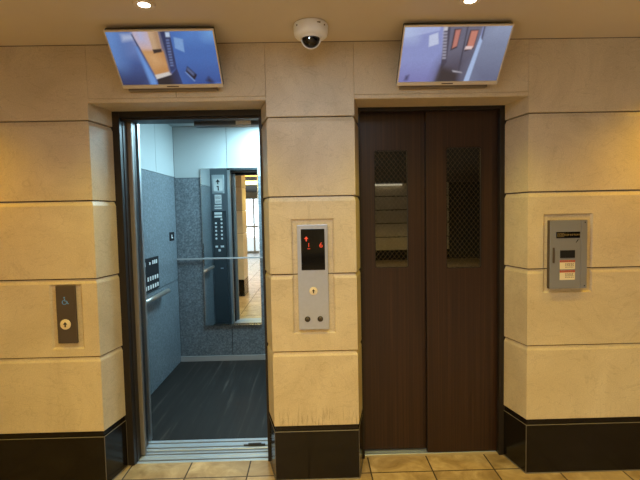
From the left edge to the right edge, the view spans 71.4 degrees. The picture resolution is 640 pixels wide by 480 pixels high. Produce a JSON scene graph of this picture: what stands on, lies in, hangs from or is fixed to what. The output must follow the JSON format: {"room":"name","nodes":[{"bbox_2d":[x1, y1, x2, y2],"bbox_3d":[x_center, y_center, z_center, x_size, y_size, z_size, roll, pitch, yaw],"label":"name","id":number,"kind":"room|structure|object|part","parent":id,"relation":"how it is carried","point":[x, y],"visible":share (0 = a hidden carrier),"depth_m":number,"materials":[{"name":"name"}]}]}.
{"room":"elevator lobby","nodes":[
{"label":"elevator lobby","id":0,"kind":"room"},
{"bbox_2d":[0,38,639,433],"bbox_3d":[0.979,-0.045,2.705,9.200,2.098,0.520,-1,3,-1],"label":"wall","id":1,"kind":"structure","parent":0,"point":[572,145],"depth_m":2.43,"materials":[{"name":"stone"}]},
{"bbox_2d":[0,416,128,479],"bbox_3d":[-2.376,1.236,2.598,2.436,0.313,0.274,-1,3,-1],"label":"baseboard","id":2,"kind":"structure","parent":1,"relation":"attached to","point":[91,455],"depth_m":2.48,"materials":[{"name":"black stone"}]},
{"bbox_2d":[55,285,78,342],"bbox_3d":[-1.382,0.407,2.429,0.105,0.316,0.020,-1,3,-1],"label":"panel","id":3,"kind":"object","parent":1,"relation":"attached to","point":[66,302],"visible":1,"depth_m":2.42,"materials":[{"name":"grey metal"}]},
{"bbox_2d":[126,122,146,454],"bbox_3d":[-1.375,0.304,2.738,0.520,2.106,0.033,-1,3,-1],"label":"door","id":4,"kind":"structure","parent":1,"relation":"in","point":[130,147],"depth_m":2.73,"materials":[{"name":"metal"}]},
{"bbox_2d":[103,27,223,92],"bbox_3d":[-0.766,-0.903,2.238,0.520,0.242,0.254,-1,3,-1],"label":"wall monitor","id":5,"kind":"object","parent":1,"relation":"attached to","point":[147,59],"visible":1,"depth_m":2.21,"materials":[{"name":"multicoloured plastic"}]},
{"bbox_3d":[-0.776,-0.798,2.357,0.464,0.020,0.029,-1,3,-1],"label":"wall rail","id":6,"kind":"part","parent":5,"relation":"part of","materials":[{"name":"grey metal"}]},
{"bbox_2d":[110,109,270,464],"bbox_3d":[-0.752,0.295,2.681,0.900,2.117,0.095,-1,3,-1],"label":"door frame","id":7,"kind":"structure","parent":1,"relation":"attached to","point":[119,119],"depth_m":2.63,"materials":[{"name":"brown metal"}]},
{"bbox_2d":[297,224,328,329],"bbox_3d":[-0.037,0.204,2.438,0.167,0.576,0.022,-1,3,-1],"label":"panel","id":8,"kind":"object","parent":1,"relation":"attached to","point":[312,240],"visible":1,"depth_m":2.43,"materials":[{"name":"metal"}]},
{"bbox_2d":[269,414,363,479],"bbox_3d":[-0.023,1.180,2.758,0.571,0.313,0.524,-1,3,-1],"label":"baseboard","id":9,"kind":"structure","parent":1,"relation":"attached to","point":[311,452],"depth_m":2.50,"materials":[{"name":"black stone"}]},
{"bbox_2d":[0,37,639,46],"bbox_3d":[0.962,-1.075,2.384,9.200,0.004,0.001,-1,3,-1],"label":"trim","id":10,"kind":"structure","parent":1,"relation":"attached to","point":[601,37],"depth_m":2.37,"materials":[{"name":"brown"}]},
{"bbox_2d":[360,112,425,449],"bbox_3d":[0.457,0.262,2.747,0.455,2.101,0.028,-1,3,-1],"label":"door","id":11,"kind":"structure","parent":1,"relation":"in","point":[394,306],"depth_m":2.74,"materials":[{"name":"laminate"}]},
{"bbox_3d":[0.433,-0.187,2.716,0.224,0.732,0.006,-1,3,-1],"label":"wired glass pane","id":12,"kind":"part","parent":11,"relation":"part of","materials":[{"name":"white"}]},
{"bbox_2d":[356,105,507,458],"bbox_3d":[0.672,0.267,2.676,0.901,2.117,0.041,-1,3,-1],"label":"door frame","id":13,"kind":"structure","parent":1,"relation":"attached to","point":[501,121],"depth_m":2.65,"materials":[{"name":"brown metal"}]},
{"bbox_2d":[396,22,514,89],"bbox_3d":[0.667,-0.931,2.260,0.530,0.252,0.255,-1,3,-1],"label":"wall monitor","id":14,"kind":"object","parent":1,"relation":"attached to","point":[468,55],"visible":1,"depth_m":2.23,"materials":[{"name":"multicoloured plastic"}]},
{"bbox_3d":[0.657,-0.821,2.379,0.464,0.020,0.029,-1,3,-1],"label":"wall rail","id":15,"kind":"part","parent":14,"relation":"part of","materials":[{"name":"grey metal"}]},
{"bbox_2d":[424,110,497,451],"bbox_3d":[0.870,0.260,2.718,0.446,2.106,0.030,-1,3,-1],"label":"door","id":16,"kind":"structure","parent":1,"relation":"in","point":[461,302],"depth_m":2.71,"materials":[{"name":"laminate"}]},
{"bbox_3d":[0.865,-0.194,2.688,0.232,0.746,0.006,-1,3,-1],"label":"wired glass pane","id":17,"kind":"part","parent":16,"relation":"part of","materials":[{"name":"black glass"}]},
{"bbox_2d":[547,220,587,288],"bbox_3d":[1.360,0.078,2.447,0.207,0.376,0.034,-1,3,-1],"label":"wall control box","id":18,"kind":"object","parent":1,"relation":"attached to","point":[566,239],"visible":1,"depth_m":2.44,"materials":[{"name":"grey metal"}]},
{"bbox_3d":[1.277,0.084,2.432,0.010,0.085,0.006,-1,3,-1],"label":"pull handle","id":19,"kind":"part","parent":18,"relation":"part of","materials":[{"name":"grey metal"}]},
{"bbox_3d":[1.360,0.078,2.451,0.207,0.376,0.026,-1,3,-1],"label":"casing","id":20,"kind":"part","parent":18,"relation":"part of","materials":[{"name":"grey metal"}]},
{"bbox_2d":[503,406,639,473],"bbox_3d":[3.360,1.115,2.710,4.487,0.313,0.324,-1,3,-1],"label":"baseboard","id":21,"kind":"structure","parent":1,"relation":"attached to","point":[605,444],"depth_m":2.53,"materials":[{"name":"black stone"}]},
{"bbox_2d":[0,0,639,45],"bbox_3d":[0.981,-1.058,1.184,9.200,0.100,3.400,-1,3,-1],"label":"ceiling","id":22,"kind":"structure","parent":0,"point":[22,22],"depth_m":2.08,"materials":[{"name":"paint"}]},
{"bbox_2d":[132,0,155,9],"bbox_3d":[-0.757,-1.012,1.915,0.094,0.006,0.094,-1,3,-1],"label":"recessed light","id":23,"kind":"object","parent":22,"relation":"in","point":[141,4],"visible":1,"depth_m":1.91,"materials":[{"name":"beige"}]},
{"bbox_2d":[293,18,327,48],"bbox_3d":[-0.044,-0.988,2.161,0.168,0.112,0.168,-1,3,-1],"label":"security camera","id":24,"kind":"object","parent":22,"relation":"attached to","point":[310,32],"visible":1,"depth_m":2.11,"materials":[{"name":"white plastic"}]},
{"bbox_2d":[459,0,480,5],"bbox_3d":[0.654,-1.042,1.936,0.094,0.006,0.094,-1,3,-1],"label":"recessed light","id":25,"kind":"object","parent":22,"relation":"in","point":[462,2],"visible":1,"depth_m":1.95,"materials":[{"name":"beige"}]},
{"bbox_2d":[114,454,639,479],"bbox_3d":[1.102,1.711,-3.005,9.200,0.120,11.513,-1,3,-1],"label":"floor","id":26,"kind":"structure","parent":0,"point":[473,466],"depth_m":2.59,"materials":[{"name":"tile"}]},
{"bbox_2d":[136,450,267,463],"bbox_3d":[-0.804,1.377,2.775,0.977,0.050,0.123,-1,3,-1],"label":"plate","id":27,"kind":"object","parent":26,"relation":"on","point":[240,455],"visible":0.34,"depth_m":2.77,"materials":[{"name":"silver metal"}]},
{"bbox_3d":[-0.716,1.377,2.747,0.801,0.050,0.063,-1,3,-1],"label":"plate","id":28,"kind":"part","parent":27,"relation":"part of","materials":[{"name":"silver metal"}]},
{"bbox_2d":[365,448,495,454],"bbox_3d":[0.684,1.345,2.806,0.820,0.050,0.090,-1,3,-1],"label":"plate","id":29,"kind":"object","parent":26,"relation":"on","point":[407,450],"visible":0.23,"depth_m":2.78,"materials":[{"name":"silver metal"}]},
{"bbox_2d":[374,148,495,450],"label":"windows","id":30,"kind":"structure","parent":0,"point":[450,161],"depth_m":4.88,"materials":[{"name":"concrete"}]},
{"bbox_2d":[132,120,267,452],"bbox_3d":[-0.948,0.109,3.681,1.870,2.480,1.788,-1,3,-1],"label":"car","id":31,"kind":"object","parent":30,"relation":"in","point":[198,183],"visible":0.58,"depth_m":4.47,"materials":[{"name":"grey metal"}]},
{"bbox_3d":[-1.468,-0.839,3.692,0.010,0.500,0.537,-1,3,-1],"label":"white panel","id":32,"kind":"part","parent":31,"relation":"part of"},
{"bbox_3d":[-1.434,0.295,3.709,0.012,0.280,0.503,-1,3,-1],"label":"control panel","id":33,"kind":"part","parent":31,"relation":"part of","materials":[{"name":"black plastic"}]},
{"bbox_3d":[-1.370,0.481,3.629,0.040,0.040,0.820,-1,3,-1],"label":"handrail","id":34,"kind":"part","parent":31,"relation":"part of","materials":[{"name":"silver metal"}]},
{"bbox_3d":[-1.453,-0.068,3.726,0.010,1.032,1.595,-1,3,-1],"label":"laminate panel","id":35,"kind":"part","parent":31,"relation":"part of","materials":[{"name":"grey laminate"}]},
{"bbox_3d":[-1.434,0.875,3.781,0.010,0.847,1.595,-1,3,-1],"label":"laminate panel","id":36,"kind":"part","parent":31,"relation":"part of","materials":[{"name":"grey laminate"}]},
{"bbox_3d":[-1.477,-0.869,4.221,0.010,0.500,0.513,-1,3,-1],"label":"white panel","id":37,"kind":"part","parent":31,"relation":"part of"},
{"bbox_3d":[-1.455,-0.035,4.369,0.004,0.084,0.140,-1,3,-1],"label":"sign plate","id":38,"kind":"part","parent":31,"relation":"part of","materials":[{"name":"black"}]},
{"bbox_3d":[-0.774,-1.121,3.668,1.414,0.030,1.640,-1,3,-1],"label":"ceiling panel","id":39,"kind":"part","parent":31,"relation":"part of","materials":[{"name":"grey metal"}]},
{"bbox_3d":[-1.197,-0.221,4.528,0.528,0.814,0.010,-1,3,-1],"label":"laminate panel","id":40,"kind":"part","parent":31,"relation":"part of","materials":[{"name":"grey laminate"}]},
{"bbox_3d":[-1.210,-0.886,4.489,0.528,0.508,0.010,-1,3,-1],"label":"white panel","id":41,"kind":"part","parent":31,"relation":"part of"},
{"bbox_3d":[-1.178,0.694,4.581,0.528,1.009,0.010,-1,3,-1],"label":"laminate panel","id":42,"kind":"part","parent":31,"relation":"part of","materials":[{"name":"grey laminate"}]},
{"bbox_3d":[-0.808,1.368,2.926,0.975,0.050,0.130,-1,3,-1],"label":"car sill","id":43,"kind":"part","parent":31,"relation":"part of","materials":[{"name":"silver metal"}]},
{"bbox_3d":[-0.760,0.182,4.531,1.386,0.013,0.016,-1,3,-1],"label":"trim rail","id":44,"kind":"part","parent":31,"relation":"part of","materials":[{"name":"silver metal"}]},
{"bbox_3d":[-0.739,1.217,4.615,1.390,0.052,0.018,-1,3,-1],"label":"kick plate","id":45,"kind":"part","parent":31,"relation":"part of","materials":[{"name":"silver metal"}]},
{"bbox_2d":[200,167,261,325],"bbox_3d":[-0.905,0.075,4.538,0.579,1.606,0.014,-1,3,-1],"label":"mirror","id":46,"kind":"object","parent":31,"relation":"attached to","point":[230,197],"depth_m":4.53,"materials":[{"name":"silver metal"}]},
{"bbox_3d":[-0.677,-0.897,4.497,0.528,0.508,0.010,-1,3,-1],"label":"white panel","id":47,"kind":"part","parent":31,"relation":"part of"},
{"bbox_3d":[-0.646,0.682,4.590,0.528,1.009,0.010,-1,3,-1],"label":"laminate panel","id":48,"kind":"part","parent":31,"relation":"part of","materials":[{"name":"grey laminate"}]},
{"bbox_3d":[-0.664,-0.232,4.536,0.528,0.814,0.010,-1,3,-1],"label":"laminate panel","id":49,"kind":"part","parent":31,"relation":"part of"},
{"bbox_2d":[365,452,497,456],"bbox_3d":[0.694,1.383,2.750,0.941,0.120,0.026,-1,3,-1],"label":"trim","id":50,"kind":"structure","parent":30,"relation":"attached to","point":[462,453],"depth_m":2.75,"materials":[{"name":"metal"}]}
]}

